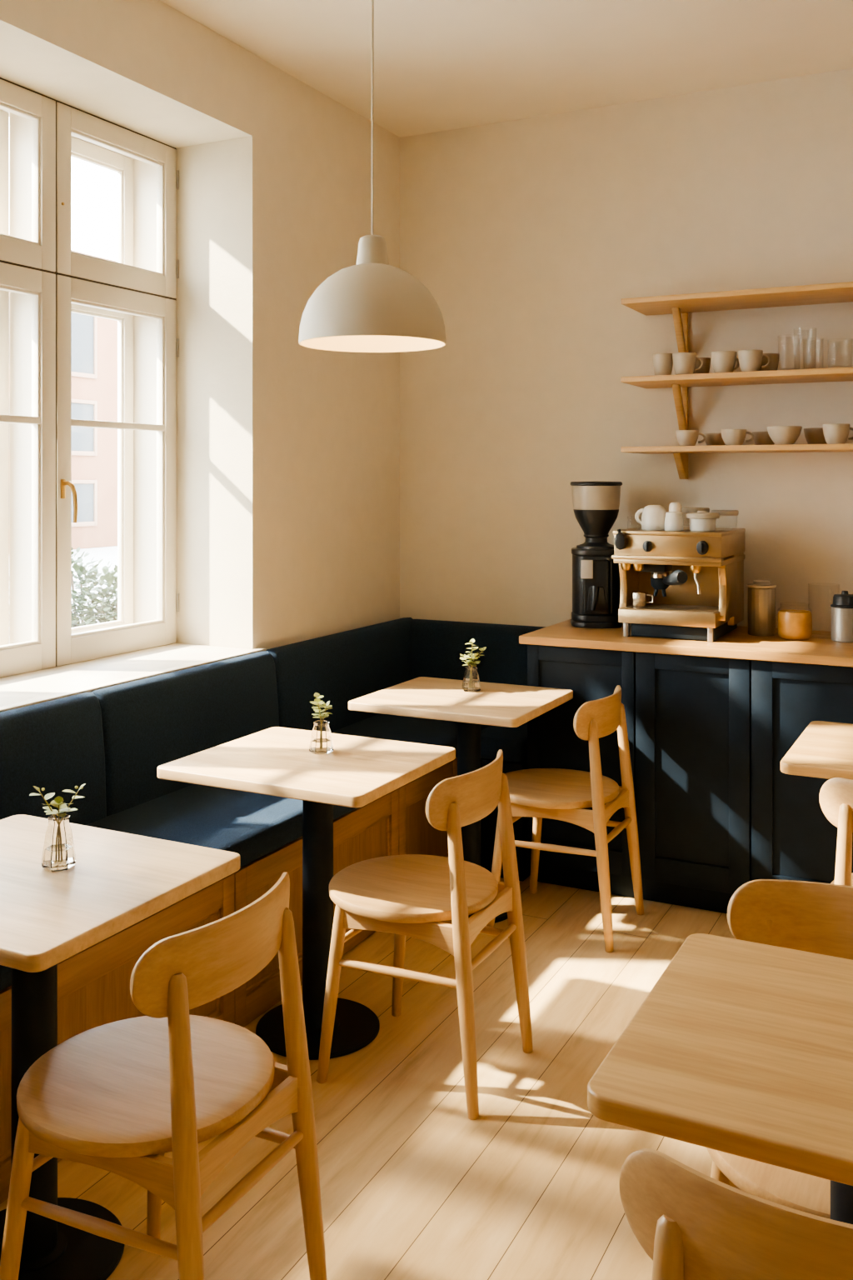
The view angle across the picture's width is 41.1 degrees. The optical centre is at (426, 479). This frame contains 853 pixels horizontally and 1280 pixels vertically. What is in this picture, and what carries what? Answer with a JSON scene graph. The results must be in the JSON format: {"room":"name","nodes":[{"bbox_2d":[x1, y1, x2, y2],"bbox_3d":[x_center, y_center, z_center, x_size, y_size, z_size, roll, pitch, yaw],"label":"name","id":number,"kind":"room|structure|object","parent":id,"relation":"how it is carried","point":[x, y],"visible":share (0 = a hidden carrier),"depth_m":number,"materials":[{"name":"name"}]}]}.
{"room":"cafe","nodes":[
{"label":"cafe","id":0,"kind":"room"},
{"bbox_2d":[0,0,399,649],"bbox_3d":[-1.855,-0.022,2.444,0.610,3.084,6.500,0,0,27],"label":"wall","id":1,"kind":"structure","parent":0,"point":[288,452],"depth_m":4.30,"materials":[{"name":"beige paint"}]},
{"bbox_2d":[0,77,266,712],"bbox_3d":[-1.442,-0.312,3.192,0.618,1.900,2.568,0,0,27],"label":"window","id":2,"kind":"structure","parent":1,"relation":"in","point":[43,658],"depth_m":3.84,"materials":[{"name":"white paint"}]},
{"bbox_2d":[0,875,735,1279],"bbox_3d":[0.540,1.580,1.240,5.950,0.120,6.900,0,0,27],"label":"floor","id":3,"kind":"structure","parent":0,"point":[413,1187],"depth_m":2.60,"materials":[{"name":"brown wood"}]},
{"bbox_2d":[0,814,240,1279],"bbox_3d":[-0.784,1.145,2.230,0.635,0.750,0.568,0,0,27],"label":"cafe table","id":4,"kind":"object","parent":3,"relation":"on","point":[117,881],"visible":0.81,"depth_m":2.19,"materials":[{"name":"brown wood"}]},
{"bbox_2d":[41,814,75,871],"bbox_3d":[-0.730,0.720,2.259,0.056,0.100,0.065,0,0,9],"label":"bud vase","id":5,"kind":"object","parent":4,"relation":"on","point":[58,853],"visible":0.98,"depth_m":2.24,"materials":[{"name":"clear glass"}]},
{"bbox_2d":[29,783,85,819],"bbox_3d":[-0.729,0.682,2.250,0.107,0.151,0.059,0,0,-21],"label":"leafy sprig","id":6,"kind":"object","parent":5,"relation":"on","point":[57,802],"visible":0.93,"depth_m":2.26,"materials":[{"name":"green plant"}]},
{"bbox_2d":[0,872,327,1279],"bbox_3d":[-0.473,1.123,2.016,0.483,0.796,0.436,0,0,27],"label":"cafe chair","id":7,"kind":"object","parent":3,"relation":"on","point":[117,1097],"visible":1,"depth_m":1.91,"materials":[{"name":"brown wood"}]},
{"bbox_2d":[0,617,546,1204],"bbox_3d":[-0.820,1.071,2.873,0.847,0.887,4.797,0,0,27],"label":"bench","id":8,"kind":"object","parent":3,"relation":"on","point":[113,740],"visible":0.37,"depth_m":3.47,"materials":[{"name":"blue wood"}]},
{"bbox_2d":[0,965,11,990],"bbox_3d":[-1.226,1.030,2.242,0.515,0.084,0.996,0,0,27],"label":"seat cushion","id":9,"kind":"object","parent":8,"relation":"on","point":[5,972],"depth_m":2.37,"materials":[{"name":"blue fabric"}]},
{"bbox_2d":[0,692,106,824],"bbox_3d":[-1.182,0.859,2.968,0.115,0.462,0.896,0,0,27],"label":"cushion","id":10,"kind":"object","parent":8,"relation":"on","point":[56,746],"depth_m":3.18,"materials":[{"name":"blue fabric"}]},
{"bbox_2d":[90,650,279,816],"bbox_3d":[-0.778,0.859,3.772,0.115,0.462,0.896,0,0,27],"label":"cushion","id":11,"kind":"object","parent":8,"relation":"on","point":[148,723],"depth_m":3.62,"materials":[{"name":"blue fabric"}]},
{"bbox_2d":[85,784,357,868],"bbox_3d":[-0.684,1.030,3.318,0.515,0.084,1.406,0,0,27],"label":"seat cushion","id":12,"kind":"object","parent":8,"relation":"on","point":[260,828],"depth_m":3.32,"materials":[{"name":"blue fabric"}]},
{"bbox_2d":[266,617,413,732],"bbox_3d":[-0.323,0.859,4.676,0.115,0.462,1.120,0,0,27],"label":"cushion","id":13,"kind":"object","parent":8,"relation":"on","point":[342,667],"depth_m":4.54,"materials":[{"name":"blue fabric"}]},
{"bbox_2d":[330,713,491,757],"bbox_3d":[-0.114,1.030,4.453,0.515,0.084,1.126,0,0,27],"label":"seat cushion","id":14,"kind":"object","parent":8,"relation":"on","point":[410,729],"depth_m":4.49,"materials":[{"name":"blue fabric"}]},
{"bbox_2d":[409,619,546,685],"bbox_3d":[0.275,0.859,4.943,0.749,0.462,0.115,0,0,27],"label":"cushion","id":15,"kind":"object","parent":8,"relation":"on","point":[436,647],"depth_m":4.95,"materials":[{"name":"blue fabric"}]},
{"bbox_2d":[480,722,527,762],"bbox_3d":[0.363,1.030,4.555,0.240,0.084,0.515,0,0,27],"label":"seat cushion","id":16,"kind":"object","parent":8,"relation":"on","point":[512,742],"depth_m":4.34,"materials":[{"name":"blue fabric"}]},
{"bbox_2d":[157,726,455,1059],"bbox_3d":[-0.320,1.145,3.155,0.635,0.750,0.568,0,0,27],"label":"cafe table","id":17,"kind":"object","parent":3,"relation":"on","point":[358,772],"visible":0.83,"depth_m":3.10,"materials":[{"name":"brown wood"}]},
{"bbox_2d":[309,720,333,754],"bbox_3d":[-0.297,0.727,3.211,0.059,0.084,0.068,0,0,-36],"label":"bud vase","id":18,"kind":"object","parent":17,"relation":"on","point":[321,742],"visible":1,"depth_m":3.19,"materials":[{"name":"clear glass"}]},
{"bbox_2d":[310,692,332,723],"bbox_3d":[-0.298,0.684,3.211,0.077,0.150,0.083,0,0,-36],"label":"leafy sprig","id":19,"kind":"object","parent":18,"relation":"on","point":[317,702],"visible":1,"depth_m":3.21,"materials":[{"name":"green plant"}]},
{"bbox_2d":[316,750,533,1119],"bbox_3d":[-0.013,1.123,2.971,0.483,0.796,0.436,0,0,27],"label":"cafe chair","id":20,"kind":"object","parent":3,"relation":"on","point":[431,899],"visible":1,"depth_m":2.86,"materials":[{"name":"brown wood"}]},
{"bbox_2d":[348,676,573,923],"bbox_3d":[0.131,1.145,4.051,0.635,0.750,0.568,0,0,27],"label":"cafe table","id":21,"kind":"object","parent":3,"relation":"on","point":[496,704],"visible":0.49,"depth_m":4.00,"materials":[{"name":"brown wood"}]},
{"bbox_2d":[462,666,480,692],"bbox_3d":[0.163,0.727,4.144,0.063,0.084,0.072,0,0,-8],"label":"bud vase","id":22,"kind":"object","parent":21,"relation":"on","point":[471,682],"visible":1,"depth_m":4.12,"materials":[{"name":"clear glass"}]},
{"bbox_2d":[460,638,486,668],"bbox_3d":[0.168,0.671,4.145,0.121,0.176,0.068,0,0,-24],"label":"leafy sprig","id":23,"kind":"object","parent":22,"relation":"on","point":[470,662],"visible":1,"depth_m":4.14,"materials":[{"name":"green plant"}]},
{"bbox_2d":[486,685,644,952],"bbox_3d":[0.465,1.123,3.925,0.483,0.796,0.436,0,0,27],"label":"cafe chair","id":24,"kind":"object","parent":3,"relation":"on","point":[562,794],"visible":0.94,"depth_m":3.80,"materials":[{"name":"brown wood"}]},
{"bbox_2d":[527,644,636,898],"bbox_3d":[0.700,1.067,4.442,0.413,0.903,0.625,0,0,27],"label":"base cabinet","id":25,"kind":"object","parent":3,"relation":"on","point":[553,742],"visible":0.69,"depth_m":4.18,"materials":[{"name":"blue paint"}]},
{"bbox_2d":[635,651,751,913],"bbox_3d":[1.066,1.067,4.257,0.403,0.903,0.625,0,0,27],"label":"base cabinet","id":26,"kind":"object","parent":3,"relation":"on","point":[693,713],"visible":0.71,"depth_m":3.99,"materials":[{"name":"blue paint"}]},
{"bbox_2d":[587,933,852,1224],"bbox_3d":[0.595,1.145,1.550,0.610,0.750,0.575,0,0,27],"label":"cafe table","id":27,"kind":"object","parent":3,"relation":"on","point":[742,1048],"visible":1,"depth_m":1.51,"materials":[{"name":"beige wood"}]},
{"bbox_2d":[619,1148,852,1279],"bbox_3d":[0.468,1.123,1.287,0.436,0.796,0.483,0,0,27],"label":"cafe chair","id":28,"kind":"object","parent":3,"relation":"on","point":[692,1224],"visible":1,"depth_m":1.17,"materials":[{"name":"brown wood"}]},
{"bbox_2d":[706,879,852,1219],"bbox_3d":[0.681,1.123,1.849,0.436,0.796,0.483,0,0,27],"label":"cafe chair","id":29,"kind":"object","parent":3,"relation":"on","point":[811,917],"visible":0.41,"depth_m":2.03,"materials":[{"name":"brown wood"}]},
{"bbox_2d":[751,660,852,883],"bbox_3d":[1.428,1.067,4.075,0.404,0.903,0.625,0,0,27],"label":"base cabinet","id":30,"kind":"object","parent":3,"relation":"on","point":[792,838],"visible":0.47,"depth_m":3.84,"materials":[{"name":"blue paint"}]},
{"bbox_2d":[780,720,852,779],"bbox_3d":[1.372,1.145,3.228,0.620,0.750,0.615,0,0,27],"label":"cafe table","id":31,"kind":"object","parent":3,"relation":"on","point":[824,749],"visible":0.8,"depth_m":3.20,"materials":[{"name":"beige wood"}]},
{"bbox_2d":[820,777,852,886],"bbox_3d":[1.223,1.123,2.828,0.436,0.796,0.483,0,0,27],"label":"cafe chair","id":32,"kind":"object","parent":3,"relation":"on","point":[837,793],"visible":0.48,"depth_m":2.74,"materials":[{"name":"brown wood"}]},
{"bbox_3d":[1.792,1.067,3.893,0.405,0.903,0.625,0,0,27],"label":"base cabinet","id":33,"kind":"object","parent":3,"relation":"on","visible":0},
{"bbox_2d":[519,619,852,667],"bbox_3d":[1.236,0.599,4.158,1.668,0.031,0.651,0,0,27],"label":"countertop","id":34,"kind":"structure","parent":33,"relation":"on","point":[820,649],"depth_m":4.05,"materials":[{"name":"brown wood"}]},
{"bbox_2d":[570,480,622,628],"bbox_3d":[0.676,0.295,4.524,0.206,0.575,0.238,0,0,5],"label":"coffee grinder","id":35,"kind":"object","parent":34,"relation":"on","point":[596,577],"visible":0.85,"depth_m":4.46,"materials":[{"name":"black plastic"}]},
{"bbox_2d":[611,526,745,642],"bbox_3d":[0.958,0.383,4.307,0.406,0.400,0.456,0,0,27],"label":"espresso machine","id":36,"kind":"object","parent":34,"relation":"on","point":[695,579],"visible":0.98,"depth_m":4.17,"materials":[{"name":"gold metal"}]},
{"bbox_2d":[614,529,627,549],"bbox_3d":[0.717,0.221,4.193,0.041,0.077,0.036,0,0,27],"label":"knob","id":37,"kind":"object","parent":36,"relation":"on","point":[620,536],"depth_m":4.18,"materials":[{"name":"black plastic"}]},
{"bbox_2d":[633,591,654,605],"bbox_3d":[0.818,0.451,4.279,0.075,0.050,0.040,0,0,27],"label":"cup","id":38,"kind":"object","parent":36,"relation":"on","point":[640,598],"visible":1,"depth_m":4.27,"materials":[{"name":"white ceramic"}]},
{"bbox_2d":[635,505,666,529],"bbox_3d":[0.845,0.144,4.272,0.117,0.092,0.096,0,0,6],"label":"cup","id":39,"kind":"object","parent":36,"relation":"on","point":[653,517],"visible":0.91,"depth_m":4.24,"materials":[{"name":"white ceramic"}]},
{"bbox_2d":[665,511,683,530],"bbox_3d":[0.914,0.155,4.203,0.068,0.070,0.068,0,0,27],"label":"cup","id":40,"kind":"object","parent":36,"relation":"on","point":[673,520],"visible":1,"depth_m":4.17,"materials":[{"name":"white ceramic"}]},
{"bbox_2d":[669,502,681,511],"bbox_3d":[0.919,0.103,4.203,0.045,0.034,0.045,0,0,27],"label":"cup","id":41,"kind":"object","parent":40,"relation":"on","point":[674,507],"visible":1,"depth_m":4.19,"materials":[{"name":"white ceramic"}]},
{"bbox_2d":[618,603,729,628],"bbox_3d":[0.925,0.503,4.240,0.358,0.055,0.252,0,0,27],"label":"drip tray","id":42,"kind":"object","parent":36,"relation":"on","point":[652,615],"depth_m":4.15,"materials":[{"name":"beige metal"}]},
{"bbox_2d":[681,507,709,517],"bbox_3d":[1.030,0.149,4.362,0.108,0.082,0.108,0,0,27],"label":"glass container","id":43,"kind":"object","parent":36,"relation":"on","point":[683,509],"visible":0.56,"depth_m":4.32,"materials":[{"name":"clear glass"}]},
{"bbox_2d":[685,510,719,531],"bbox_3d":[1.016,0.153,4.190,0.122,0.074,0.122,0,0,27],"label":"tub","id":44,"kind":"object","parent":36,"relation":"on","point":[703,521],"visible":1,"depth_m":4.15,"materials":[{"name":"white ceramic"}]},
{"bbox_2d":[710,510,739,529],"bbox_3d":[1.115,0.152,4.253,0.100,0.075,0.100,0,0,27],"label":"glass container","id":45,"kind":"object","parent":36,"relation":"on","point":[722,512],"visible":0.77,"depth_m":4.21,"materials":[{"name":"glass"}]},
{"bbox_2d":[747,580,776,636],"bbox_3d":[1.258,0.481,4.270,0.106,0.203,0.106,0,0,27],"label":"canister","id":46,"kind":"object","parent":34,"relation":"on","point":[762,594],"visible":1,"depth_m":4.23,"materials":[{"name":"metal"}]},
{"bbox_2d":[777,609,812,639],"bbox_3d":[1.349,0.519,4.168,0.121,0.128,0.121,0,0,27],"label":"jar","id":47,"kind":"object","parent":34,"relation":"on","point":[792,624],"visible":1,"depth_m":4.12,"materials":[{"name":"orange glass"}]},
{"bbox_2d":[830,590,852,642],"bbox_3d":[1.509,0.492,4.105,0.100,0.181,0.100,0,0,27],"label":"canister","id":48,"kind":"object","parent":34,"relation":"on","point":[842,605],"visible":1,"depth_m":4.07,"materials":[{"name":"metal"}]},
{"bbox_2d":[160,0,852,137],"bbox_3d":[0.531,-1.639,1.244,5.970,0.150,6.900,0,0,27],"label":"ceiling","id":49,"kind":"structure","parent":0,"point":[440,65],"depth_m":4.11,"materials":[{"name":"paint"}]},
{"bbox_2d":[298,0,446,352],"bbox_3d":[-0.147,-0.965,3.102,0.401,1.196,0.401,0,0,27],"label":"pendant lamp","id":50,"kind":"object","parent":49,"relation":"hanging from","point":[371,305],"visible":1,"depth_m":2.97,"materials":[{"name":"metal"}]},
{"bbox_2d":[400,68,852,631],"bbox_3d":[2.040,-0.022,4.235,5.960,3.084,0.200,0,0,27],"label":"wall","id":51,"kind":"structure","parent":0,"point":[528,237],"depth_m":4.76,"materials":[{"name":"beige paint"}]},
{"bbox_2d":[620,281,852,352],"bbox_3d":[1.684,-0.578,4.105,1.920,0.235,0.347,0,0,27],"label":"wall shelf","id":52,"kind":"object","parent":51,"relation":"attached to","point":[676,305],"visible":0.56,"depth_m":4.31,"materials":[{"name":"brown wood"}]},
{"bbox_2d":[620,367,852,429],"bbox_3d":[1.684,-0.281,4.105,1.920,0.225,0.347,0,0,27],"label":"wall shelf","id":53,"kind":"object","parent":51,"relation":"attached to","point":[676,382],"visible":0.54,"depth_m":4.31,"materials":[{"name":"brown wood"}]},
{"bbox_2d":[652,352,673,374],"bbox_3d":[0.914,-0.439,4.398,0.080,0.090,0.080,0,0,27],"label":"cup","id":54,"kind":"object","parent":53,"relation":"on","point":[662,362],"visible":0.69,"depth_m":4.37,"materials":[{"name":"white ceramic"}]},
{"bbox_2d":[672,352,704,374],"bbox_3d":[0.993,-0.437,4.359,0.104,0.086,0.090,0,0,-21],"label":"cup","id":55,"kind":"object","parent":53,"relation":"on","point":[683,362],"visible":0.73,"depth_m":4.33,"materials":[{"name":"white ceramic"}]},
{"bbox_2d":[692,357,710,374],"bbox_3d":[1.070,-0.434,4.465,0.088,0.080,0.088,0,0,27],"label":"cup","id":56,"kind":"object","parent":53,"relation":"on","point":[706,368],"visible":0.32,"depth_m":4.43,"materials":[{"name":"brown ceramic"}]},
{"bbox_2d":[710,350,739,372],"bbox_3d":[1.124,-0.436,4.294,0.095,0.084,0.106,0,0,27],"label":"cup","id":57,"kind":"object","parent":53,"relation":"on","point":[722,361],"visible":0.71,"depth_m":4.25,"materials":[{"name":"white ceramic"}]},
{"bbox_2d":[738,349,770,371],"bbox_3d":[1.213,-0.436,4.240,0.090,0.084,0.104,0,0,-44],"label":"cup","id":58,"kind":"object","parent":53,"relation":"on","point":[751,360],"visible":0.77,"depth_m":4.21,"materials":[{"name":"white ceramic"}]},
{"bbox_2d":[760,353,779,370],"bbox_3d":[1.298,-0.435,4.339,0.092,0.082,0.092,0,0,27],"label":"cup","id":59,"kind":"object","parent":53,"relation":"on","point":[774,357],"visible":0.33,"depth_m":4.30,"materials":[{"name":"brown ceramic"}]},
{"bbox_2d":[803,338,824,363],"bbox_3d":[1.413,-0.453,4.159,0.073,0.118,0.072,0,0,27],"label":"drinking glass","id":60,"kind":"object","parent":53,"relation":"on","point":[823,338],"visible":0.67,"depth_m":4.15,"materials":[{"name":"clear glass"}]},
{"bbox_2d":[827,339,852,359],"bbox_3d":[1.493,-0.449,4.107,0.088,0.110,0.088,0,0,27],"label":"drinking glass","id":61,"kind":"object","parent":53,"relation":"on","point":[852,339],"visible":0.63,"depth_m":4.12,"materials":[{"name":"clear glass"}]},
{"bbox_2d":[620,443,852,479],"bbox_3d":[1.684,-0.062,4.105,1.920,0.125,0.347,0,0,27],"label":"wall shelf","id":62,"kind":"object","parent":51,"relation":"attached to","point":[680,452],"visible":1,"depth_m":4.24,"materials":[{"name":"brown wood"}]},
{"bbox_2d":[675,430,705,445],"bbox_3d":[1.007,-0.156,4.351,0.107,0.062,0.088,0,0,27],"label":"cup","id":63,"kind":"object","parent":62,"relation":"on","point":[685,437],"visible":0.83,"depth_m":4.33,"materials":[{"name":"white ceramic"}]},
{"bbox_2d":[704,432,725,445],"bbox_3d":[1.129,-0.152,4.436,0.092,0.054,0.092,0,0,27],"label":"cup","id":64,"kind":"object","parent":62,"relation":"on","point":[712,439],"visible":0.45,"depth_m":4.40,"materials":[{"name":"beige ceramic"}]},
{"bbox_2d":[720,429,754,444],"bbox_3d":[1.161,-0.156,4.280,0.107,0.062,0.094,0,0,-22],"label":"cup","id":65,"kind":"object","parent":62,"relation":"on","point":[730,437],"visible":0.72,"depth_m":4.25,"materials":[{"name":"white ceramic"}]},
{"bbox_2d":[752,431,774,444],"bbox_3d":[1.294,-0.153,4.353,0.094,0.056,0.094,0,0,27],"label":"cup","id":66,"kind":"object","parent":62,"relation":"on","point":[760,437],"visible":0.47,"depth_m":4.32,"materials":[{"name":"beige ceramic"}]},
{"bbox_2d":[767,425,802,444],"bbox_3d":[1.319,-0.159,4.194,0.124,0.068,0.124,0,0,27],"label":"bowl","id":67,"kind":"object","parent":62,"relation":"on","point":[780,435],"visible":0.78,"depth_m":4.15,"materials":[{"name":"white ceramic"}]},
{"bbox_2d":[804,427,827,444],"bbox_3d":[1.468,-0.158,4.265,0.104,0.066,0.104,0,0,27],"label":"cup","id":68,"kind":"object","parent":62,"relation":"on","point":[813,435],"visible":0.56,"depth_m":4.23,"materials":[{"name":"brown ceramic"}]},
{"bbox_2d":[822,423,852,444],"bbox_3d":[1.486,-0.162,4.117,0.107,0.074,0.094,0,0,-34],"label":"cup","id":69,"kind":"object","parent":62,"relation":"on","point":[834,433],"visible":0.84,"depth_m":4.08,"materials":[{"name":"white ceramic"}]},
{"label":"outside","id":70,"kind":"structure","parent":0,"visible":0},
{"bbox_2d":[71,545,117,623],"bbox_3d":[-23.679,1.945,23.103,56.930,0.150,100.000,0,0,27],"label":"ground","id":71,"kind":"structure","parent":70,"point":[107,554],"depth_m":26.47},
{"bbox_2d":[71,250,117,549],"bbox_3d":[-13.528,-2.080,28.687,6.450,7.900,10.500,0,0,27],"label":"building","id":72,"kind":"structure","parent":71,"relation":"on","point":[94,339],"depth_m":30.93,"materials":[{"name":"pink concrete"}]},
{"bbox_2d":[71,546,117,627],"bbox_3d":[-2.099,1.141,7.430,1.044,1.467,1.002,0,0,-37],"label":"bush","id":73,"kind":"object","parent":71,"relation":"on","point":[106,607],"visible":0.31,"depth_m":7.27,"materials":[{"name":"green plant"}]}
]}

